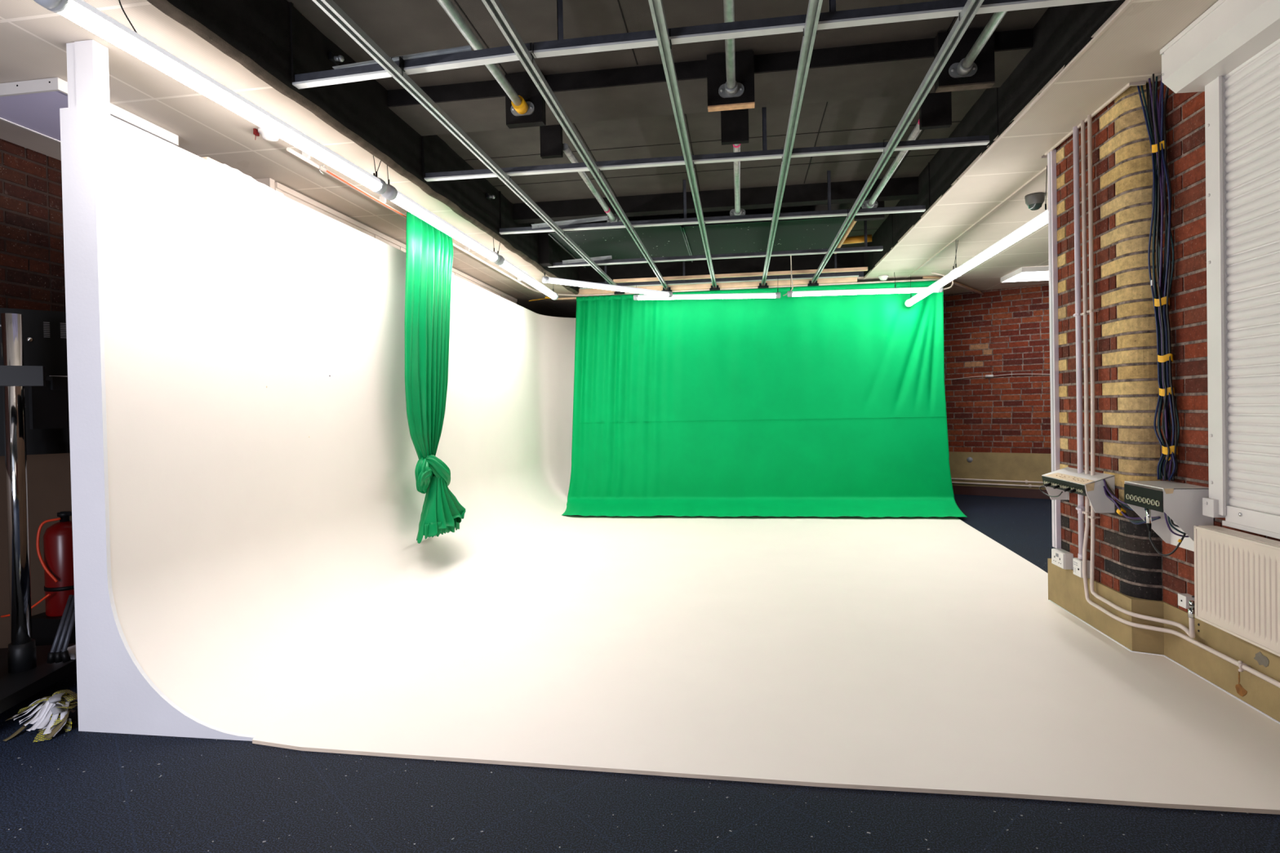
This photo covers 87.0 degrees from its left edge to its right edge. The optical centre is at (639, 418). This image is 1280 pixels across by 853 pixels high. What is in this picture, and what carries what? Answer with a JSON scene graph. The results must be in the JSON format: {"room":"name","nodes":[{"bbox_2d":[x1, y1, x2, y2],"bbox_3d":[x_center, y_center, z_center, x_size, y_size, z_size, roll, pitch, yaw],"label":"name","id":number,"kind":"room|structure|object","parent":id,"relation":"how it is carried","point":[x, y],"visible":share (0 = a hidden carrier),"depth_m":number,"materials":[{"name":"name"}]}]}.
{"room":"studio","nodes":[
{"label":"studio","id":0,"kind":"room"},
{"bbox_2d":[0,138,66,311],"bbox_3d":[-3.647,-0.630,0.860,0.006,1.725,6.850,-1,1,8],"label":"wall","id":1,"kind":"structure","parent":0,"point":[32,255],"depth_m":3.60,"materials":[{"name":"brick"}]},
{"bbox_2d":[0,453,71,648],"bbox_3d":[-3.631,0.745,0.879,0.042,1.035,6.850,-1,1,8],"label":"baseboard","id":2,"kind":"structure","parent":1,"relation":"attached to","point":[48,475],"depth_m":3.59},
{"bbox_2d":[254,177,275,190],"bbox_3d":[-2.354,-0.158,6.461,0.950,2.655,4.605,-1,1,8],"label":"wall partition","id":3,"kind":"structure","parent":0,"point":[269,182],"depth_m":4.11,"materials":[{"name":"paint"}]},
{"bbox_2d":[377,231,403,250],"bbox_3d":[-2.044,-1.247,5.502,0.045,0.443,0.400,-1,1,8],"label":"window","id":4,"kind":"structure","parent":3,"relation":"in","point":[383,237],"depth_m":5.49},
{"bbox_2d":[456,270,502,297],"bbox_3d":[-1.758,-1.276,7.425,0.045,0.443,1.290,-1,1,8],"label":"window","id":5,"kind":"structure","parent":3,"relation":"in","point":[460,274],"depth_m":7.34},
{"bbox_2d":[501,292,517,303],"bbox_3d":[-1.623,-1.289,8.335,0.045,0.443,0.550,-1,1,8],"label":"window","id":6,"kind":"structure","parent":3,"relation":"in","point":[504,295],"depth_m":8.32,"materials":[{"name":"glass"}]},
{"bbox_2d":[402,244,457,275],"bbox_3d":[-1.934,-1.258,6.244,0.045,0.443,1.100,-1,1,8],"label":"window","id":7,"kind":"structure","parent":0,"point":[454,270],"depth_m":6.69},
{"bbox_2d":[0,0,1217,318],"bbox_3d":[1.185,-1.697,3.590,8.850,0.380,13.700,-1,1,8],"label":"ceiling","id":8,"kind":"structure","parent":0,"point":[862,80],"depth_m":3.66,"materials":[{"name":"black paint"}]},
{"bbox_2d":[0,77,178,145],"bbox_3d":[-2.677,-1.413,3.192,0.538,0.050,0.620,-1,1,8],"label":"ceiling light panel","id":9,"kind":"object","parent":8,"relation":"attached to","point":[34,106],"visible":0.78,"depth_m":3.05,"materials":[{"name":"white paint"}]},
{"bbox_2d":[118,0,137,32],"bbox_3d":[-1.788,-1.371,2.367,0.030,0.159,0.170,-1,1,-4],"label":"loose wire","id":10,"kind":"object","parent":8,"relation":"hanging from","point":[122,7],"visible":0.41,"depth_m":2.36,"materials":[{"name":"black plastic"}]},
{"bbox_2d":[33,0,386,194],"bbox_3d":[-1.585,-1.342,2.897,0.098,0.236,1.897,-1,1,10],"label":"tube light","id":11,"kind":"object","parent":8,"relation":"hanging from","point":[81,12],"visible":0.98,"depth_m":2.49,"materials":[{"name":"white"}]},
{"bbox_2d":[202,156,220,163],"bbox_3d":[-2.061,-1.210,3.220,0.100,0.025,0.120,-1,1,8],"label":"ceiling light panel","id":12,"kind":"object","parent":8,"relation":"attached to","point":[207,158],"visible":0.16,"depth_m":3.17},
{"bbox_2d":[253,126,279,141],"bbox_3d":[-1.878,-1.431,3.422,0.120,0.055,0.110,-1,1,8],"label":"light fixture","id":13,"kind":"object","parent":8,"relation":"attached to","point":[266,135],"visible":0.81,"depth_m":3.39,"materials":[{"name":"white paint"}]},
{"bbox_2d":[381,165,500,262],"bbox_3d":[-1.300,-1.368,4.665,0.085,0.236,1.757,-1,1,8],"label":"tube light","id":14,"kind":"object","parent":8,"relation":"hanging from","point":[391,193],"visible":0.94,"depth_m":4.36,"materials":[{"name":"white"}]},
{"bbox_2d":[391,193,497,261],"bbox_3d":[-1.301,-1.274,4.648,0.074,0.036,1.630,-1,1,8],"label":"diffuser","id":15,"kind":"object","parent":14,"relation":"attached to","point":[404,202],"depth_m":4.45,"materials":[{"name":"white"}]},
{"bbox_2d":[505,71,546,128],"bbox_3d":[-0.609,-1.690,3.592,0.200,0.263,0.064,-1,1,8],"label":"board","id":16,"kind":"object","parent":8,"relation":"hanging from","point":[522,84],"visible":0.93,"depth_m":3.56,"materials":[{"name":"black wood"}]},
{"bbox_2d":[436,0,534,115],"bbox_3d":[-0.981,-1.594,1.110,0.127,0.067,4.955,-1,1,8],"label":"tube","id":17,"kind":"object","parent":16,"relation":"attached to","point":[519,107],"visible":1,"depth_m":3.10,"materials":[{"name":"metal"}]},
{"bbox_2d":[494,242,558,300],"bbox_3d":[-1.052,-1.395,6.472,0.085,0.236,1.865,-1,1,7],"label":"tube light","id":18,"kind":"object","parent":8,"relation":"hanging from","point":[504,263],"visible":0.82,"depth_m":6.24,"materials":[{"name":"white"}]},
{"bbox_2d":[499,261,556,298],"bbox_3d":[-1.050,-1.301,6.473,0.072,0.036,1.775,-1,1,7],"label":"diffuser","id":19,"kind":"object","parent":18,"relation":"attached to","point":[507,265],"depth_m":6.31,"materials":[{"name":"white"}]},
{"bbox_2d":[539,124,563,159],"bbox_3d":[-0.534,-1.705,4.064,0.130,0.263,0.043,-1,1,8],"label":"block","id":20,"kind":"object","parent":8,"relation":"hanging from","point":[551,135],"visible":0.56,"depth_m":4.04,"materials":[{"name":"black fabric"}]},
{"bbox_2d":[562,142,622,222],"bbox_3d":[-0.336,-1.652,4.883,0.127,0.067,1.630,-1,1,8],"label":"tube","id":21,"kind":"object","parent":8,"relation":"attached to","point":[611,218],"visible":0.79,"depth_m":4.80,"materials":[{"name":"metal"}]},
{"bbox_2d":[547,217,693,267],"bbox_3d":[-0.128,-1.702,6.660,1.194,0.072,1.472,-1,1,8],"label":"board","id":22,"kind":"object","parent":8,"relation":"hanging from","point":[666,241],"visible":0.52,"depth_m":6.43,"materials":[{"name":"green paint"}]},
{"bbox_2d":[292,0,1114,88],"bbox_3d":[0.123,-1.658,2.666,3.332,0.353,0.085,-1,1,9],"label":"crossbar","id":23,"kind":"object","parent":8,"relation":"hanging from","point":[463,56],"visible":0.94,"depth_m":2.65,"materials":[{"name":"metal"}]},
{"bbox_2d":[312,0,624,294],"bbox_3d":[-0.914,-1.467,3.526,0.120,0.116,9.150,-1,1,8],"label":"rail","id":24,"kind":"object","parent":23,"relation":"hanging from","point":[330,7],"visible":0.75,"depth_m":3.14,"materials":[{"name":"metal"}]},
{"bbox_2d":[481,0,671,291],"bbox_3d":[-0.354,-1.478,3.458,0.120,0.116,9.180,-1,1,8],"label":"rail","id":25,"kind":"object","parent":23,"relation":"hanging from","point":[495,9],"visible":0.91,"depth_m":3.17,"materials":[{"name":"metal"}]},
{"bbox_2d":[648,0,719,290],"bbox_3d":[0.204,-1.488,3.380,0.120,0.116,9.190,-1,1,8],"label":"rail","id":26,"kind":"object","parent":23,"relation":"hanging from","point":[656,7],"visible":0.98,"depth_m":3.20,"materials":[{"name":"metal"}]},
{"bbox_2d":[613,266,867,283],"bbox_3d":[1.076,-1.584,7.481,2.785,0.035,0.040,-1,1,8],"label":"batten","id":27,"kind":"object","parent":26,"relation":"on","point":[859,268],"visible":0.79,"depth_m":7.46,"materials":[{"name":"brown wood"}]},
{"bbox_2d":[541,269,672,297],"bbox_3d":[-0.316,-1.438,7.119,1.635,0.204,0.067,-2,1,-35],"label":"tube light","id":28,"kind":"object","parent":27,"relation":"hanging from","point":[545,279],"visible":0.98,"depth_m":7.05,"materials":[{"name":"white"}]},
{"bbox_2d":[547,279,669,297],"bbox_3d":[-0.304,-1.365,7.127,1.518,0.048,0.058,-2,1,-35],"label":"diffuser","id":29,"kind":"object","parent":28,"relation":"attached to","point":[563,282],"depth_m":7.08,"materials":[{"name":"white"}]},
{"bbox_2d":[757,0,822,288],"bbox_3d":[0.756,-1.498,3.298,0.120,0.116,9.190,-1,1,8],"label":"rail","id":30,"kind":"object","parent":23,"relation":"attached to","point":[810,30],"visible":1,"depth_m":3.23,"materials":[{"name":"metal"}]},
{"bbox_2d":[807,0,983,286],"bbox_3d":[1.314,-1.508,3.215,0.120,0.116,9.190,-1,1,8],"label":"rail","id":31,"kind":"object","parent":23,"relation":"hanging from","point":[967,14],"visible":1,"depth_m":3.23,"materials":[{"name":"metal"}]},
{"bbox_2d":[633,284,780,300],"bbox_3d":[0.747,-1.448,7.663,1.665,0.242,0.135,-1,1,10],"label":"tube light","id":32,"kind":"object","parent":8,"relation":"hanging from","point":[777,295],"visible":0.98,"depth_m":7.64,"materials":[{"name":"white"}]},
{"bbox_2d":[637,294,775,300],"bbox_3d":[0.749,-1.369,7.674,1.575,0.074,0.058,-1,1,8],"label":"diffuser","id":33,"kind":"object","parent":32,"relation":"attached to","point":[640,297],"depth_m":7.66,"materials":[{"name":"white"}]},
{"bbox_2d":[424,106,989,181],"bbox_3d":[0.305,-1.678,3.977,3.296,0.352,0.057,-1,1,7],"label":"crossbar","id":34,"kind":"object","parent":8,"relation":"hanging from","point":[764,153],"visible":0.8,"depth_m":3.94,"materials":[{"name":"metal"}]},
{"bbox_2d":[499,170,925,234],"bbox_3d":[0.497,-1.697,5.248,3.291,0.352,0.090,-1,1,7],"label":"crossbar","id":35,"kind":"object","parent":8,"relation":"hanging from","point":[566,225],"visible":0.83,"depth_m":5.25,"materials":[{"name":"metal"}]},
{"bbox_2d":[547,220,883,267],"bbox_3d":[0.671,-1.716,6.528,3.220,0.352,0.070,-1,1,8],"label":"crossbar","id":36,"kind":"object","parent":8,"relation":"hanging from","point":[576,262],"visible":0.84,"depth_m":6.51,"materials":[{"name":"metal"}]},
{"bbox_2d":[579,253,858,288],"bbox_3d":[0.873,-1.739,7.819,3.200,0.345,0.057,-1,1,8],"label":"crossbar","id":37,"kind":"object","parent":8,"relation":"hanging from","point":[835,274],"visible":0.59,"depth_m":7.77,"materials":[{"name":"metal"}]},
{"bbox_2d":[706,50,755,111],"bbox_3d":[0.461,-1.709,3.433,0.235,0.263,0.064,-1,1,8],"label":"board","id":38,"kind":"object","parent":8,"relation":"hanging from","point":[744,60],"visible":0.89,"depth_m":3.40,"materials":[{"name":"black wood"}]},
{"bbox_2d":[718,0,744,97],"bbox_3d":[0.097,-1.614,0.950,0.127,0.067,4.955,-1,1,8],"label":"tube","id":39,"kind":"object","parent":38,"relation":"attached to","point":[731,88],"visible":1,"depth_m":3.12,"materials":[{"name":"metal"}]},
{"bbox_2d":[720,108,748,145],"bbox_3d":[0.548,-1.725,3.903,0.158,0.263,0.043,-1,1,8],"label":"block","id":40,"kind":"object","parent":8,"relation":"hanging from","point":[735,122],"visible":0.56,"depth_m":3.88,"materials":[{"name":"black fabric"}]},
{"bbox_2d":[729,143,745,215],"bbox_3d":[0.681,-1.671,4.732,0.127,0.067,1.630,-1,1,8],"label":"tube","id":41,"kind":"object","parent":8,"relation":"attached to","point":[737,211],"visible":0.8,"depth_m":4.83,"materials":[{"name":"metal"}]},
{"bbox_2d":[682,208,847,255],"bbox_3d":[1.181,-1.726,6.456,1.444,0.072,1.332,-1,1,8],"label":"board","id":42,"kind":"object","parent":8,"relation":"hanging from","point":[817,233],"visible":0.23,"depth_m":6.27,"materials":[{"name":"green paint"}]},
{"bbox_2d":[834,218,856,253],"bbox_3d":[1.923,-1.700,6.342,0.020,0.030,1.240,-1,1,8],"label":"batten","id":43,"kind":"object","parent":42,"relation":"attached to","point":[852,224],"visible":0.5,"depth_m":6.19,"materials":[{"name":"brown wood"}]},
{"bbox_2d":[837,234,871,244],"bbox_3d":[2.106,-1.752,6.628,0.326,0.070,0.070,-1,1,19],"label":"cardboard tube","id":44,"kind":"object","parent":43,"relation":"on","point":[854,239],"visible":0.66,"depth_m":6.59,"materials":[{"name":"cardboard"}]},
{"bbox_2d":[786,271,943,297],"bbox_3d":[2.454,-1.472,7.385,1.646,0.254,0.135,-1,1,8],"label":"tube light","id":45,"kind":"object","parent":8,"relation":"hanging from","point":[908,290],"visible":0.84,"depth_m":7.41,"materials":[{"name":"white"}]},
{"bbox_2d":[792,288,937,296],"bbox_3d":[2.461,-1.375,7.420,1.555,0.050,0.058,-1,1,8],"label":"diffuser","id":46,"kind":"object","parent":45,"relation":"attached to","point":[856,291],"depth_m":7.41,"materials":[{"name":"white"}]},
{"bbox_2d":[853,200,884,221],"bbox_3d":[1.895,-1.774,5.582,0.230,0.258,0.070,-1,1,8],"label":"block","id":47,"kind":"object","parent":8,"relation":"hanging from","point":[881,203],"visible":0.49,"depth_m":5.55,"materials":[{"name":"metal"}]},
{"bbox_2d":[861,120,921,208],"bbox_3d":[1.712,-1.690,4.579,0.127,0.067,1.630,-1,1,8],"label":"tube","id":48,"kind":"object","parent":8,"relation":"attached to","point":[872,202],"visible":0.77,"depth_m":4.62,"materials":[{"name":"metal"}]},
{"bbox_2d":[904,240,958,306],"bbox_3d":[2.906,-1.419,6.792,0.085,0.352,1.710,-1,1,9],"label":"tube light","id":49,"kind":"object","parent":8,"relation":"hanging from","point":[948,277],"visible":0.79,"depth_m":6.62,"materials":[{"name":"white"}]},
{"bbox_2d":[906,275,953,306],"bbox_3d":[2.909,-1.270,6.794,0.071,0.043,1.620,-1,1,9],"label":"diffuser","id":50,"kind":"object","parent":49,"relation":"attached to","point":[945,279],"depth_m":6.68,"materials":[{"name":"white"}]},
{"bbox_2d":[919,91,951,129],"bbox_3d":[1.637,-1.745,3.741,0.160,0.263,0.043,-1,1,8],"label":"block","id":51,"kind":"object","parent":8,"relation":"hanging from","point":[935,110],"visible":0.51,"depth_m":3.72,"materials":[{"name":"black fabric"}]},
{"bbox_2d":[933,28,995,93],"bbox_3d":[1.569,-1.730,3.268,0.255,0.263,0.064,-1,1,8],"label":"board","id":52,"kind":"object","parent":8,"relation":"hanging from","point":[984,77],"visible":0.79,"depth_m":3.24,"materials":[{"name":"black wood"}]},
{"bbox_2d":[948,10,1008,77],"bbox_3d":[1.185,-1.634,0.788,0.127,0.067,4.955,-1,1,8],"label":"tube","id":53,"kind":"object","parent":52,"relation":"attached to","point":[966,67],"visible":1,"depth_m":3.05,"materials":[{"name":"metal"}]},
{"bbox_2d":[951,165,1048,277],"bbox_3d":[2.632,-1.392,4.971,0.084,0.352,1.957,-1,1,8],"label":"tube light","id":54,"kind":"object","parent":8,"relation":"hanging from","point":[1041,220],"visible":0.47,"depth_m":4.75,"materials":[{"name":"white"}]},
{"bbox_2d":[953,211,1048,275],"bbox_3d":[2.634,-1.243,4.967,0.071,0.043,1.855,-1,1,8],"label":"diffuser","id":55,"kind":"object","parent":54,"relation":"attached to","point":[1042,219],"depth_m":4.77,"materials":[{"name":"white"}]},
{"bbox_2d":[1000,266,1048,282],"bbox_3d":[4.444,-1.605,7.506,0.600,0.054,0.600,-1,1,8],"label":"ceiling light panel","id":56,"kind":"object","parent":8,"relation":"attached to","point":[1037,273],"visible":0.51,"depth_m":7.45,"materials":[{"name":"white paint"}]},
{"bbox_2d":[1002,271,1048,282],"bbox_3d":[4.444,-1.583,7.506,0.576,0.009,0.576,-1,1,8],"label":"diffuser","id":57,"kind":"object","parent":56,"relation":"attached to","point":[1017,276],"depth_m":7.54,"materials":[{"name":"white"}]},
{"bbox_2d":[1024,191,1044,210],"bbox_3d":[2.776,-1.515,4.742,0.124,0.106,0.124,-1,1,8],"label":"dome camera","id":58,"kind":"object","parent":8,"relation":"attached to","point":[1034,201],"visible":1,"depth_m":4.70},
{"bbox_2d":[1137,73,1179,480],"bbox_3d":[2.359,-0.633,3.076,0.099,1.826,0.239,-1,1,5],"label":"cable bundle","id":59,"kind":"object","parent":8,"relation":"hanging from","point":[1156,126],"visible":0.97,"depth_m":3.03,"materials":[{"name":"black rubber"}]},
{"bbox_2d":[275,146,983,299],"bbox_3d":[0.365,-1.323,7.315,7.979,0.455,8.139,-1,1,8],"label":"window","id":60,"kind":"structure","parent":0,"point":[287,192],"depth_m":4.99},
{"bbox_2d":[319,164,406,217],"bbox_3d":[-1.690,-1.391,4.241,0.008,0.052,1.053,-1,1,8],"label":"cord","id":61,"kind":"object","parent":60,"relation":"attached to","point":[326,171],"visible":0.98,"depth_m":4.09,"materials":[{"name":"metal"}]},
{"bbox_2d":[404,212,466,543],"bbox_3d":[-1.476,-0.279,4.938,0.254,2.282,0.775,-1,1,8],"label":"curtain","id":62,"kind":"object","parent":60,"relation":"hanging from","point":[428,249],"visible":1,"depth_m":4.77,"materials":[{"name":"green fabric"}]},
{"bbox_2d":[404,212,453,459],"bbox_3d":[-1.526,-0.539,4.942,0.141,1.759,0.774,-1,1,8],"label":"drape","id":63,"kind":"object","parent":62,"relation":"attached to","point":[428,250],"depth_m":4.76,"materials":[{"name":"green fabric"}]},
{"bbox_2d":[561,280,967,517],"bbox_3d":[1.256,-0.228,7.583,4.495,2.556,0.850,-1,1,8],"label":"screen","id":64,"kind":"object","parent":60,"relation":"hanging from","point":[815,406],"visible":0.98,"depth_m":7.90,"materials":[{"name":"fabric"}]},
{"bbox_2d":[146,0,1125,294],"bbox_3d":[0.168,-1.654,3.201,3.407,0.416,9.630,-1,1,8],"label":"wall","id":65,"kind":"structure","parent":0,"point":[255,34],"depth_m":3.58,"materials":[{"name":"black paint"}]},
{"bbox_2d":[328,51,344,65],"bbox_3d":[-1.445,-1.723,3.232,0.061,0.041,0.060,-1,1,8],"label":"clamp","id":66,"kind":"object","parent":65,"relation":"attached to","point":[335,59],"visible":1,"depth_m":3.22,"materials":[{"name":"black metal"}]},
{"bbox_2d":[578,276,857,294],"bbox_3d":[0.841,-1.563,7.943,3.305,0.070,0.035,-1,1,8],"label":"timber beam","id":67,"kind":"structure","parent":65,"relation":"attached to","point":[851,279],"depth_m":7.89,"materials":[{"name":"brown wood"}]},
{"bbox_2d":[863,0,1146,279],"bbox_3d":[0.499,-1.507,3.154,4.085,0.032,9.630,-1,1,8],"label":"trim","id":68,"kind":"structure","parent":65,"relation":"attached to","point":[1126,3],"depth_m":3.69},
{"bbox_2d":[0,493,1279,852],"bbox_3d":[1.242,1.132,3.624,8.850,0.001,13.700,-1,1,8],"label":"floor","id":69,"kind":"structure","parent":0,"point":[73,791],"depth_m":2.04,"materials":[{"name":"blue carpet"}]},
{"bbox_2d":[0,313,76,713],"bbox_3d":[-2.729,0.370,2.751,0.557,1.697,0.940,-1,1,-9],"label":"equipment stand","id":70,"kind":"object","parent":69,"relation":"on","point":[24,670],"visible":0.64,"depth_m":2.88,"materials":[{"name":"black metal"}]},
{"bbox_2d":[0,307,70,456],"bbox_3d":[-2.852,-0.169,3.183,1.080,0.682,0.073,-2,1,-42],"label":"display screen","id":71,"kind":"object","parent":70,"relation":"attached to","point":[44,331],"visible":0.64,"depth_m":3.18,"materials":[{"name":"black plastic"}]},
{"bbox_2d":[46,595,75,663],"bbox_3d":[-2.557,0.939,3.024,0.089,0.255,0.202,-1,1,-14],"label":"stand","id":72,"kind":"object","parent":70,"relation":"on","point":[66,625],"visible":0.85,"depth_m":2.98,"materials":[{"name":"metal"}]},
{"bbox_2d":[61,644,75,659],"bbox_3d":[-2.567,1.064,3.083,0.110,0.028,0.130,-1,1,8],"label":"paper stack","id":73,"kind":"object","parent":70,"relation":"on","point":[72,650],"visible":0.21,"depth_m":3.03,"materials":[{"name":"paper"}]},
{"bbox_2d":[2,689,77,742],"bbox_3d":[-2.358,1.147,2.647,0.324,0.132,0.233,-1,1,8],"label":"bundle","id":74,"kind":"object","parent":69,"relation":"on","point":[51,717],"visible":0.99,"depth_m":2.61,"materials":[{"name":"white fabric"}]},
{"bbox_2d":[31,612,75,645],"bbox_3d":[-2.971,1.115,3.521,0.290,0.204,0.220,-1,1,8],"label":"equipment case","id":75,"kind":"object","parent":69,"relation":"on","point":[44,628],"visible":0.06,"depth_m":3.42,"materials":[{"name":"black plastic"}]},
{"bbox_2d":[35,511,74,617],"bbox_3d":[-2.995,0.750,3.505,0.178,0.526,0.207,-1,1,8],"label":"fire extinguisher","id":76,"kind":"object","parent":75,"relation":"on","point":[58,563],"visible":0.78,"depth_m":3.44,"materials":[{"name":"metal"}]},
{"bbox_2d":[0,593,50,617],"bbox_3d":[-3.085,0.942,3.374,0.257,0.119,0.038,-1,1,2],"label":"cord","id":77,"kind":"object","parent":76,"relation":"attached to","point":[48,594],"visible":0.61,"depth_m":3.38,"materials":[{"name":"rubber"}]},
{"bbox_2d":[59,39,1279,814],"bbox_3d":[0.633,-0.202,5.292,4.817,2.655,6.320,-1,1,8],"label":"cyclorama","id":78,"kind":"object","parent":69,"relation":"on","point":[250,564],"visible":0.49,"depth_m":3.11,"materials":[{"name":"white paint"}]},
{"bbox_2d":[1048,600,1279,724],"bbox_3d":[2.344,1.104,2.960,0.123,0.007,2.150,-1,1,8],"label":"trim","id":79,"kind":"structure","parent":78,"relation":"on","point":[1126,648],"depth_m":3.00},
{"bbox_2d":[943,283,1051,453],"bbox_3d":[4.344,-0.648,8.830,4.900,2.200,0.006,-1,1,36],"label":"wall","id":80,"kind":"structure","parent":0,"point":[1005,331],"depth_m":8.65,"materials":[{"name":"brick"}]},
{"bbox_2d":[951,478,1043,483],"bbox_3d":[4.428,0.802,8.754,4.100,0.040,0.037,-1,1,36],"label":"pipe","id":81,"kind":"object","parent":80,"relation":"attached to","point":[1025,481],"visible":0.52,"depth_m":8.61,"materials":[{"name":"metal"}]},
{"bbox_2d":[946,373,1049,379],"bbox_3d":[4.576,-0.540,8.630,1.242,0.038,0.032,-1,1,36],"label":"cable","id":82,"kind":"object","parent":80,"relation":"attached to","point":[985,375],"visible":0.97,"depth_m":8.67,"materials":[{"name":"white paint"}]},
{"bbox_2d":[951,481,1044,487],"bbox_3d":[4.429,0.852,8.754,4.100,0.040,0.037,-1,1,36],"label":"pipe","id":83,"kind":"object","parent":80,"relation":"attached to","point":[1028,485],"visible":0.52,"depth_m":8.62,"materials":[{"name":"metal"}]},
{"bbox_2d":[948,451,1051,489],"bbox_3d":[4.372,0.677,8.849,4.900,0.460,0.060,-1,1,36],"label":"baseboard","id":84,"kind":"structure","parent":80,"relation":"attached to","point":[1031,467],"depth_m":8.63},
{"bbox_2d":[952,485,1050,499],"bbox_3d":[4.374,0.949,8.846,4.900,0.115,0.075,-1,1,36],"label":"trim","id":85,"kind":"structure","parent":80,"relation":"attached to","point":[957,490],"depth_m":8.62,"materials":[{"name":"wood"}]},
{"bbox_2d":[1053,80,1279,612],"bbox_3d":[2.019,-0.379,0.858,0.116,2.553,6.300,-1,1,8],"label":"wall","id":86,"kind":"structure","parent":0,"point":[1127,447],"depth_m":3.19,"materials":[{"name":"brick"}]},
{"bbox_2d":[1047,149,1061,548],"bbox_3d":[2.404,-0.395,3.918,0.026,2.300,0.057,-1,1,8],"label":"pipe","id":87,"kind":"object","parent":86,"relation":"attached to","point":[1051,156],"visible":1,"depth_m":3.90,"materials":[{"name":"white plastic"}]},
{"bbox_2d":[1051,548,1073,569],"bbox_3d":[2.400,0.800,3.838,0.058,0.088,0.148,-1,1,8],"label":"double socket","id":88,"kind":"object","parent":86,"relation":"attached to","point":[1062,558],"visible":0.98,"depth_m":3.79,"materials":[{"name":"white paint"}]},
{"bbox_2d":[1041,466,1115,512],"bbox_3d":[2.297,0.373,3.580,0.171,0.187,0.484,-1,1,8],"label":"box","id":89,"kind":"object","parent":86,"relation":"attached to","point":[1056,482],"visible":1,"depth_m":3.43,"materials":[{"name":"white paint"}]},
{"bbox_2d":[1102,479,1160,524],"bbox_3d":[2.298,0.398,3.198,0.068,0.193,0.335,-1,1,-4],"label":"cable bundle","id":90,"kind":"object","parent":89,"relation":"hanging from","point":[1108,491],"visible":0.77,"depth_m":3.19,"materials":[{"name":"rubber"}]},
{"bbox_2d":[1072,125,1084,559],"bbox_3d":[2.344,-0.399,3.590,0.054,2.302,0.057,-1,1,8],"label":"pipe","id":91,"kind":"object","parent":86,"relation":"attached to","point":[1080,508],"visible":0.87,"depth_m":3.58,"materials":[{"name":"white plastic"}]},
{"bbox_2d":[1072,557,1090,577],"bbox_3d":[2.367,0.802,3.615,0.058,0.090,0.089,-1,1,8],"label":"switch box","id":92,"kind":"object","parent":86,"relation":"attached to","point":[1077,563],"visible":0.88,"depth_m":3.59,"materials":[{"name":"white paint"}]},
{"bbox_2d":[1086,114,1195,638],"bbox_3d":[2.319,-0.305,3.154,0.100,2.480,0.675,-1,1,-3],"label":"pipe","id":93,"kind":"object","parent":86,"relation":"attached to","point":[1191,632],"visible":1,"depth_m":3.44,"materials":[{"name":"white paint"}]},
{"bbox_2d":[1047,558,1279,722],"bbox_3d":[1.995,1.025,0.377,0.182,0.262,7.400,-1,1,8],"label":"baseboard","id":94,"kind":"structure","parent":86,"relation":"attached to","point":[1066,590],"depth_m":3.03,"materials":[{"name":"paint"}]},
{"bbox_2d":[1124,480,1214,551],"bbox_3d":[2.300,0.434,2.949,0.198,0.289,0.289,-1,1,8],"label":"box","id":95,"kind":"object","parent":86,"relation":"attached to","point":[1182,503],"visible":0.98,"depth_m":2.86,"materials":[{"name":"white paint"}]},
{"bbox_2d":[1146,508,1186,555],"bbox_3d":[2.256,0.487,2.868,0.168,0.195,0.091,-1,1,37],"label":"lead","id":96,"kind":"object","parent":95,"relation":"hanging from","point":[1148,522],"visible":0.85,"depth_m":2.93,"materials":[{"name":"black rubber"}]},
{"bbox_2d":[1163,511,1188,537],"bbox_3d":[2.296,0.442,2.841,0.161,0.114,0.047,-1,1,-6],"label":"cable loop","id":97,"kind":"object","parent":95,"relation":"hanging from","point":[1169,521],"visible":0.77,"depth_m":2.83,"materials":[{"name":"rubber"}]},
{"bbox_2d":[1080,120,1279,688],"bbox_3d":[2.014,-0.246,0.635,0.149,2.524,5.854,-1,1,7],"label":"pipe","id":98,"kind":"object","parent":86,"relation":"attached to","point":[1242,666],"visible":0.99,"depth_m":3.50,"materials":[{"name":"white paint"}]},
{"bbox_2d":[1177,593,1194,608],"bbox_3d":[2.373,0.795,2.863,0.044,0.063,0.219,-1,1,8],"label":"junction box","id":99,"kind":"object","parent":86,"relation":"attached to","point":[1184,599],"visible":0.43,"depth_m":2.93,"materials":[{"name":"white paint"}]},
{"bbox_2d":[1160,0,1279,533],"bbox_3d":[2.093,-0.544,1.609,0.183,1.941,2.413,-1,1,8],"label":"roller shutter","id":100,"kind":"object","parent":86,"relation":"attached to","point":[1230,53],"visible":1,"depth_m":2.56,"materials":[{"name":"white paint"}]},
{"bbox_2d":[1223,38,1279,515],"bbox_3d":[2.165,-0.530,1.635,0.008,1.785,2.085,-1,1,8],"label":"curtain","id":101,"kind":"object","parent":100,"relation":"hanging from","point":[1251,87],"depth_m":2.53,"materials":[{"name":"white paint"}]},
{"bbox_2d":[1187,525,1279,657],"bbox_3d":[2.182,0.647,1.909,0.137,0.411,1.898,-1,1,8],"label":"radiator","id":102,"kind":"object","parent":86,"relation":"attached to","point":[1237,574],"visible":1,"depth_m":2.48,"materials":[{"name":"beige metal"}]},
{"bbox_2d":[1199,525,1279,546],"bbox_3d":[2.143,0.446,1.842,0.056,0.005,1.749,-1,1,8],"label":"grille","id":103,"kind":"object","parent":102,"relation":"attached to","point":[1249,540],"depth_m":2.50,"materials":[{"name":"beige metal"}]},
{"bbox_2d":[1222,520,1279,538],"bbox_3d":[2.190,0.433,1.653,0.040,0.018,2.100,-1,1,8],"label":"trim","id":104,"kind":"structure","parent":86,"relation":"attached to","point":[1253,530],"depth_m":2.54,"materials":[{"name":"white paint"}]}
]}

